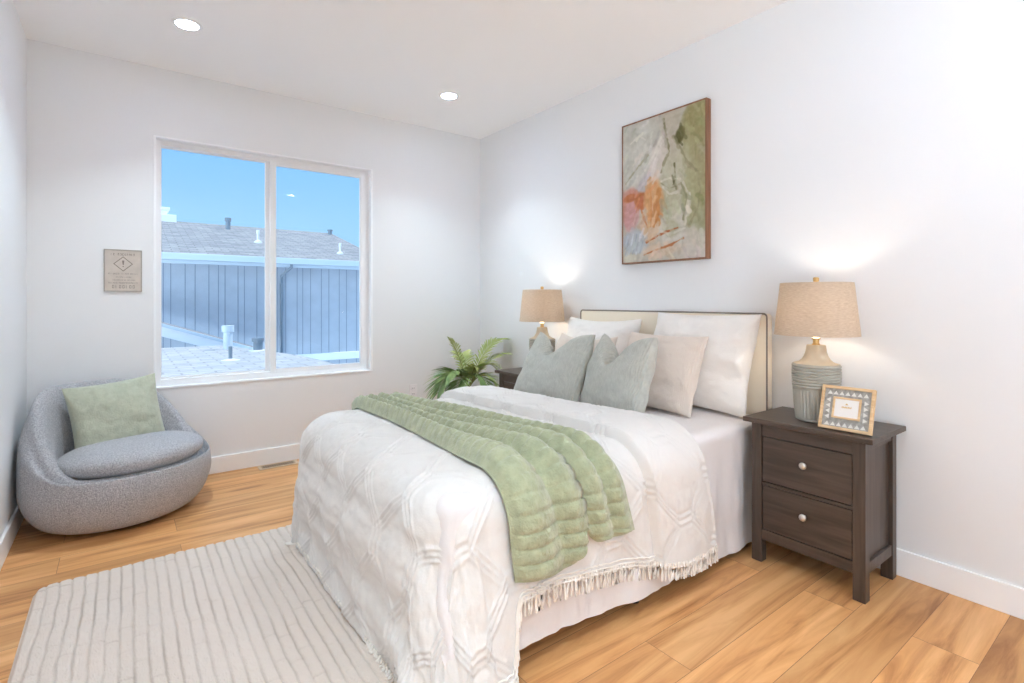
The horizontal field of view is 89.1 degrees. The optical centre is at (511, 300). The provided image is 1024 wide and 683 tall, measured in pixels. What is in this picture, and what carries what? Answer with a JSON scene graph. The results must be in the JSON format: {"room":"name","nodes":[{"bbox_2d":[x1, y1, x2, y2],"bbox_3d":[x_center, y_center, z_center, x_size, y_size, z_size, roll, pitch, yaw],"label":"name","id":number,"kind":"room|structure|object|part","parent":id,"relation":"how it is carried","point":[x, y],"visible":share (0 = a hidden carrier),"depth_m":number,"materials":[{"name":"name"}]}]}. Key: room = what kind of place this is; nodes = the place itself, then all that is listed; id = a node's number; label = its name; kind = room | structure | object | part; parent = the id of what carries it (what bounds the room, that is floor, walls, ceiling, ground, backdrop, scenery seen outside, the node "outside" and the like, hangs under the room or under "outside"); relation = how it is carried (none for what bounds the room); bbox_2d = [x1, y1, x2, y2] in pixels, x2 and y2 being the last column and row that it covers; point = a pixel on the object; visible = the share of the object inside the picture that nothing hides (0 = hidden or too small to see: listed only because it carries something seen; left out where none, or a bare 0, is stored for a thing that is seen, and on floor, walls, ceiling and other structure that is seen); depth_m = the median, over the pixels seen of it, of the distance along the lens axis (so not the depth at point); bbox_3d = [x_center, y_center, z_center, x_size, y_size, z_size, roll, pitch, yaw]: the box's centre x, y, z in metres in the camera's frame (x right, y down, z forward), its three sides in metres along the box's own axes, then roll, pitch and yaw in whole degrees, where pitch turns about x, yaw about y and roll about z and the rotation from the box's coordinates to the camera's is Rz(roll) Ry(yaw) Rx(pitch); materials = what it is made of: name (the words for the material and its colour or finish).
{"room":"bedroom","nodes":[
{"label":"bedroom","id":0,"kind":"room"},
{"bbox_2d":[0,0,26,537],"bbox_3d":[-0.458,-0.166,-0.247,0.140,2.740,8.140,0,0,-37],"label":"wall","id":1,"kind":"structure","parent":0,"point":[13,40],"depth_m":2.65,"materials":[{"name":"white paint"}]},
{"bbox_2d":[0,505,23,569],"bbox_3d":[-1.229,1.146,0.909,0.014,0.116,5.336,0,0,-37],"label":"baseboard","id":2,"kind":"structure","parent":1,"relation":"attached to","point":[9,534],"depth_m":2.52,"materials":[{"name":"white paint"}]},
{"bbox_2d":[27,39,479,456],"bbox_3d":[-1.616,-0.166,4.060,3.457,2.740,0.140,0,0,-37],"label":"wall","id":3,"kind":"structure","parent":0,"point":[93,120],"depth_m":3.58,"materials":[{"name":"white paint"}]},
{"bbox_2d":[104,249,141,291],"bbox_3d":[-2.479,-0.190,3.318,0.196,0.268,0.008,0,0,-37],"label":"wall sign","id":4,"kind":"object","parent":3,"relation":"attached to","point":[122,268],"visible":1,"depth_m":3.31,"materials":[{"name":"beige paper"}]},
{"bbox_2d":[208,443,299,474],"bbox_3d":[-1.570,1.146,3.998,3.177,0.116,0.014,0,0,-37],"label":"baseboard","id":5,"kind":"structure","parent":3,"relation":"attached to","point":[230,462],"depth_m":3.77,"materials":[{"name":"white paint"}]},
{"bbox_2d":[153,135,372,388],"bbox_3d":[-1.793,-0.251,3.916,1.498,1.672,0.134,0,0,-37],"label":"window","id":6,"kind":"structure","parent":3,"relation":"in","point":[365,364],"depth_m":3.91,"materials":[{"name":"white paint"}]},
{"bbox_3d":[-2.103,-0.254,3.729,0.700,1.580,0.024,0,0,-37],"label":"fixed sash","id":7,"kind":"part","parent":6,"relation":"part of","materials":[{"name":"clear glass"}]},
{"bbox_3d":[-1.521,-0.252,4.129,0.742,1.592,0.029,0,0,-37],"label":"sliding sash","id":8,"kind":"part","parent":6,"relation":"part of","materials":[{"name":"clear glass"}]},
{"bbox_2d":[409,384,416,396],"bbox_3d":[-0.860,0.789,4.532,0.072,0.116,0.010,0,0,-37],"label":"wall outlet","id":9,"kind":"object","parent":3,"relation":"attached to","point":[412,388],"visible":0.78,"depth_m":4.53,"materials":[{"name":"white plastic"}]},
{"bbox_2d":[13,0,788,138],"bbox_3d":[0.827,-1.586,0.804,3.457,0.100,8.280,0,0,-37],"label":"ceiling","id":10,"kind":"structure","parent":0,"point":[507,62],"depth_m":3.07,"materials":[{"name":"white paint"}]},
{"bbox_2d":[171,17,202,30],"bbox_3d":[-1.805,-1.533,2.891,0.152,0.006,0.152,0,0,-37],"label":"recessed light","id":11,"kind":"object","parent":10,"relation":"in","point":[188,24],"visible":1,"depth_m":2.88,"materials":[{"name":"white paint"}]},
{"bbox_2d":[175,20,198,29],"bbox_3d":[-1.805,-1.532,2.891,0.112,0.001,0.112,0,0,-37],"label":"diffuser","id":12,"kind":"object","parent":11,"relation":"attached to","point":[185,24],"depth_m":2.89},
{"bbox_2d":[439,91,458,99],"bbox_3d":[-0.472,-1.533,3.899,0.152,0.006,0.152,0,0,-37],"label":"recessed light","id":13,"kind":"object","parent":10,"relation":"in","point":[448,95],"visible":1,"depth_m":3.89,"materials":[{"name":"white paint"}]},
{"bbox_2d":[441,93,455,98],"bbox_3d":[-0.472,-1.532,3.899,0.112,0.001,0.112,0,0,-37],"label":"diffuser","id":14,"kind":"object","parent":13,"relation":"attached to","point":[448,95],"depth_m":3.91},
{"bbox_2d":[0,459,1023,682],"bbox_3d":[0.827,1.234,0.804,3.457,0.060,8.280,0,0,-37],"label":"floor","id":15,"kind":"structure","parent":0,"point":[789,616],"depth_m":1.97,"materials":[{"name":"brown wood"}]},
{"bbox_2d":[16,379,210,534],"bbox_3d":[-2.215,0.845,2.959,0.840,0.719,0.894,0,0,20],"label":"swivel chair","id":16,"kind":"object","parent":15,"relation":"on","point":[120,483],"visible":0.92,"depth_m":2.68,"materials":[{"name":"grey fabric"}]},
{"bbox_2d":[62,373,164,448],"bbox_3d":[-2.311,0.684,3.050,0.203,0.460,0.479,0,0,35],"label":"throw pillow","id":17,"kind":"object","parent":16,"relation":"on","point":[115,410],"visible":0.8,"depth_m":2.98,"materials":[{"name":"green fabric"}]},
{"bbox_2d":[57,431,202,478],"bbox_3d":[-2.136,0.859,2.941,0.630,0.161,0.700,0,0,20],"label":"seat cushion","id":18,"kind":"object","parent":16,"relation":"on","point":[153,455],"depth_m":2.77,"materials":[{"name":"grey fabric"}]},
{"bbox_2d":[7,524,393,682],"bbox_3d":[-0.942,1.190,1.793,1.220,0.024,1.825,0,0,-37],"label":"area rug","id":19,"kind":"object","parent":15,"relation":"on","point":[247,609],"visible":0.79,"depth_m":1.90,"materials":[{"name":"beige carpet"}]},
{"bbox_2d":[257,459,298,469],"bbox_3d":[-1.709,1.201,3.805,0.270,0.006,0.104,0,0,-37],"label":"floor vent","id":20,"kind":"object","parent":15,"relation":"in","point":[290,462],"visible":0.91,"depth_m":3.80,"materials":[{"name":"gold metal"}]},
{"bbox_2d":[261,461,294,468],"bbox_3d":[-1.709,1.201,3.805,0.214,0.004,0.072,0,0,-37],"label":"grille","id":21,"kind":"object","parent":20,"relation":"attached to","point":[285,463],"depth_m":3.80,"materials":[{"name":"grey metal"}]},
{"bbox_2d":[424,337,513,399],"bbox_3d":[-0.377,0.750,4.368,0.791,0.909,0.637,0,0,-37],"label":"potted palm","id":22,"kind":"object","parent":15,"relation":"on","point":[465,373],"visible":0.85,"depth_m":4.26,"materials":[{"name":"green plant"}]},
{"bbox_2d":[495,367,522,388],"bbox_3d":[0.173,0.873,3.971,0.380,0.662,0.529,0,0,-37],"label":"nightstand","id":23,"kind":"object","parent":15,"relation":"on","point":[507,377],"visible":0.09,"depth_m":3.98,"materials":[{"name":"brown wood"}]},
{"bbox_3d":[-0.068,0.884,4.052,0.046,0.640,0.046,0,0,-37],"label":"leg","id":24,"kind":"part","parent":23,"relation":"part of","materials":[{"name":"brown wood"}]},
{"bbox_3d":[0.051,0.727,3.879,0.018,0.204,0.367,0,0,-37],"label":"drawer","id":25,"kind":"part","parent":23,"relation":"part of","materials":[{"name":"brown wood"}]},
{"bbox_3d":[0.051,0.593,3.879,0.022,0.058,0.373,0,0,-37],"label":"rail","id":26,"kind":"part","parent":23,"relation":"part of","materials":[{"name":"brown wood"}]},
{"bbox_2d":[519,286,564,351],"bbox_3d":[0.227,0.218,3.917,0.342,0.648,0.342,0,0,-37],"label":"table lamp","id":27,"kind":"object","parent":23,"relation":"on","point":[541,305],"visible":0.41,"depth_m":3.79,"materials":[{"name":"brown fabric"}]},
{"bbox_3d":[0.227,0.038,3.917,0.342,0.236,0.342,0,0,-37],"label":"lamp shade","id":28,"kind":"part","parent":27,"relation":"part of","materials":[{"name":"fabric"}]},
{"bbox_2d":[580,309,771,603],"bbox_3d":[0.172,0.634,2.663,1.948,1.140,1.362,0,0,-37],"label":"bed","id":29,"kind":"object","parent":15,"relation":"on","point":[759,393],"visible":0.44,"depth_m":2.73,"materials":[{"name":"beige fabric"}]},
{"bbox_2d":[436,393,751,667],"bbox_3d":[0.146,0.880,2.595,1.907,0.587,1.509,0,0,-37],"label":"sheet","id":30,"kind":"object","parent":29,"relation":"on","point":[724,440],"visible":0.12,"depth_m":2.04,"materials":[{"name":"white fabric"}]},
{"bbox_2d":[285,385,718,682],"bbox_3d":[-0.155,0.853,2.344,1.552,0.696,1.690,0,0,-37],"label":"duvet","id":31,"kind":"object","parent":30,"relation":"on","point":[366,522],"visible":0.84,"depth_m":1.87,"materials":[{"name":"white fabric"}]},
{"bbox_2d":[352,392,634,582],"bbox_3d":[-0.220,0.689,2.341,0.591,0.422,1.518,0,0,-39],"label":"throw blanket","id":32,"kind":"object","parent":31,"relation":"on","point":[557,485],"visible":1,"depth_m":1.80,"materials":[{"name":"green fabric"}]},
{"bbox_2d":[514,332,594,401],"bbox_3d":[0.254,0.402,3.152,0.273,0.403,0.529,0,0,-43],"label":"accent pillow","id":33,"kind":"object","parent":30,"relation":"on","point":[560,373],"visible":0.88,"depth_m":3.03,"materials":[{"name":"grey fabric"}]},
{"bbox_2d":[555,333,617,391],"bbox_3d":[0.433,0.406,3.360,0.226,0.366,0.512,0,0,-35],"label":"accent pillow","id":34,"kind":"object","parent":30,"relation":"on","point":[563,339],"visible":0.15,"depth_m":3.47,"materials":[{"name":"beige fabric"}]},
{"bbox_2d":[566,317,641,354],"bbox_3d":[0.552,0.353,3.499,0.265,0.470,0.650,0,0,-37],"label":"bed pillow","id":35,"kind":"object","parent":30,"relation":"on","point":[577,327],"visible":0.33,"depth_m":3.39,"materials":[{"name":"white fabric"}]},
{"bbox_2d":[579,333,657,412],"bbox_3d":[0.558,0.397,2.759,0.229,0.424,0.520,0,0,-27],"label":"accent pillow","id":36,"kind":"object","parent":30,"relation":"on","point":[622,381],"visible":0.87,"depth_m":2.61,"materials":[{"name":"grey fabric"}]},
{"bbox_2d":[627,332,708,417],"bbox_3d":[0.807,0.388,2.865,0.237,0.400,0.512,0,0,-39],"label":"accent pillow","id":37,"kind":"object","parent":30,"relation":"on","point":[673,386],"visible":0.58,"depth_m":2.71,"materials":[{"name":"beige fabric"}]},
{"bbox_2d":[654,312,761,417],"bbox_3d":[1.033,0.329,2.897,0.259,0.516,0.648,0,0,-37],"label":"bed pillow","id":38,"kind":"object","parent":30,"relation":"on","point":[722,386],"visible":0.55,"depth_m":2.70,"materials":[{"name":"white fabric"}]},
{"bbox_3d":[0.926,0.577,3.230,0.062,1.015,1.350,0,0,-37],"label":"headboard","id":39,"kind":"part","parent":29,"relation":"part of","materials":[{"name":"beige fabric"}]},
{"bbox_2d":[743,406,905,603],"bbox_3d":[1.393,0.873,2.346,0.380,0.662,0.529,0,0,-37],"label":"nightstand","id":40,"kind":"object","parent":15,"relation":"on","point":[825,495],"visible":1,"depth_m":2.22,"materials":[{"name":"brown wood"}]},
{"bbox_3d":[1.151,0.884,2.426,0.046,0.640,0.046,0,0,-37],"label":"leg","id":41,"kind":"part","parent":40,"relation":"part of","materials":[{"name":"brown wood"}]},
{"bbox_3d":[1.253,0.935,2.241,0.026,0.031,0.031,0,0,-37],"label":"knob","id":42,"kind":"part","parent":40,"relation":"part of","materials":[{"name":"silver metal"}]},
{"bbox_3d":[1.253,0.713,2.241,0.026,0.031,0.031,0,0,-37],"label":"knob","id":43,"kind":"part","parent":40,"relation":"part of","materials":[{"name":"silver metal"}]},
{"bbox_3d":[1.271,1.076,2.254,0.022,0.048,0.373,0,0,-37],"label":"rail","id":44,"kind":"part","parent":40,"relation":"part of","materials":[{"name":"brown wood"}]},
{"bbox_3d":[1.271,0.839,2.254,0.022,0.014,0.373,0,0,-37],"label":"rail","id":45,"kind":"part","parent":40,"relation":"part of","materials":[{"name":"brown wood"}]},
{"bbox_3d":[1.271,0.593,2.254,0.022,0.058,0.373,0,0,-37],"label":"rail","id":46,"kind":"part","parent":40,"relation":"part of","materials":[{"name":"brown wood"}]},
{"bbox_3d":[1.271,0.949,2.254,0.018,0.200,0.367,0,0,-37],"label":"drawer","id":47,"kind":"part","parent":40,"relation":"part of","materials":[{"name":"brown wood"}]},
{"bbox_3d":[1.271,0.727,2.254,0.018,0.204,0.367,0,0,-37],"label":"drawer","id":48,"kind":"part","parent":40,"relation":"part of","materials":[{"name":"brown wood"}]},
{"bbox_2d":[774,277,860,422],"bbox_3d":[1.378,0.218,2.358,0.342,0.648,0.342,0,0,-37],"label":"table lamp","id":49,"kind":"object","parent":40,"relation":"on","point":[815,309],"visible":0.83,"depth_m":2.27,"materials":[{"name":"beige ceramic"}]},
{"bbox_2d":[811,338,820,344],"bbox_3d":[1.378,0.186,2.358,0.036,0.033,0.036,0,0,-37],"label":"socket","id":50,"kind":"object","parent":49,"relation":"attached to","point":[815,340],"depth_m":2.35,"materials":[{"name":"gold metal"}]},
{"bbox_3d":[1.378,0.038,2.358,0.342,0.236,0.342,0,0,-37],"label":"lamp shade","id":51,"kind":"part","parent":49,"relation":"part of","materials":[{"name":"fabric"}]},
{"bbox_2d":[818,384,876,435],"bbox_3d":[1.398,0.454,2.169,0.094,0.185,0.195,0,0,-40],"label":"photo frame","id":52,"kind":"object","parent":40,"relation":"on","point":[847,409],"visible":1,"depth_m":2.16,"materials":[{"name":"brown wood"}]},
{"bbox_2d":[834,399,858,418],"bbox_3d":[1.389,0.449,2.161,0.025,0.070,0.090,0,0,-40],"label":"print","id":53,"kind":"object","parent":52,"relation":"attached to","point":[843,408],"depth_m":2.16,"materials":[{"name":"white paper"}]},
{"bbox_3d":[1.390,0.450,2.163,0.010,0.090,0.104,24,-15,-38],"label":"frame","id":54,"kind":"part","parent":52,"relation":"part of","materials":[{"name":"brown wood"}]},
{"bbox_3d":[1.403,0.884,2.091,0.046,0.640,0.046,0,0,-37],"label":"leg","id":55,"kind":"part","parent":40,"relation":"part of","materials":[{"name":"brown wood"}]},
{"bbox_3d":[1.524,0.814,2.180,0.254,0.500,0.010,0,0,-37],"label":"panel","id":56,"kind":"part","parent":40,"relation":"part of","materials":[{"name":"brown wood"}]},
{"bbox_3d":[1.529,0.584,2.174,0.254,0.040,0.018,0,0,-37],"label":"rail","id":57,"kind":"part","parent":40,"relation":"part of","materials":[{"name":"brown wood"}]},
{"bbox_3d":[1.529,1.077,2.174,0.254,0.046,0.018,0,0,-37],"label":"rail","id":58,"kind":"part","parent":40,"relation":"part of","materials":[{"name":"brown wood"}]},
{"bbox_3d":[1.643,0.884,2.272,0.046,0.640,0.046,0,0,-37],"label":"leg","id":59,"kind":"part","parent":40,"relation":"part of","materials":[{"name":"brown wood"}]},
{"bbox_2d":[480,0,1023,587],"bbox_3d":[2.195,-0.166,1.744,0.140,2.740,8.140,0,0,-37],"label":"wall","id":60,"kind":"structure","parent":0,"point":[875,145],"depth_m":2.41,"materials":[{"name":"white paint"}]},
{"bbox_2d":[622,97,710,264],"bbox_3d":[0.943,-0.704,3.252,0.046,0.925,0.632,0,0,-37],"label":"painting","id":61,"kind":"object","parent":60,"relation":"attached to","point":[666,156],"visible":1,"depth_m":3.20,"materials":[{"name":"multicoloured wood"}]},
{"bbox_2d":[877,548,1023,619],"bbox_3d":[2.096,1.146,1.748,0.014,0.116,7.986,0,0,-37],"label":"baseboard","id":62,"kind":"structure","parent":60,"relation":"attached to","point":[1001,596],"depth_m":2.10,"materials":[{"name":"white paint"}]},
{"label":"outside","id":63,"kind":"structure","parent":0,"visible":0},
{"bbox_3d":[-14.414,4.254,32.089,70.000,0.100,59.660,0,0,-37],"label":"ground","id":64,"kind":"structure","parent":63,"visible":0},
{"bbox_2d":[161,207,358,363],"bbox_3d":[-8.975,1.089,11.096,11.500,7.030,5.370,0,0,-37],"label":"neighbor house","id":65,"kind":"structure","parent":64,"relation":"on","point":[213,275],"depth_m":11.47,"materials":[{"name":"blue wood"}]},
{"bbox_2d":[161,322,252,348],"bbox_3d":[-5.865,0.579,9.185,2.580,1.100,1.760,0,0,-37],"label":"roof wing","id":66,"kind":"structure","parent":65,"relation":"attached to","point":[170,331],"depth_m":8.62,"materials":[{"name":"white"}]},
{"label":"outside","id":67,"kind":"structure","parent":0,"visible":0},
{"bbox_2d":[161,325,333,376],"bbox_3d":[-4.141,0.689,5.672,3.920,0.630,5.150,0,0,-37],"label":"roof","id":68,"kind":"structure","parent":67,"point":[175,361],"depth_m":6.45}
]}

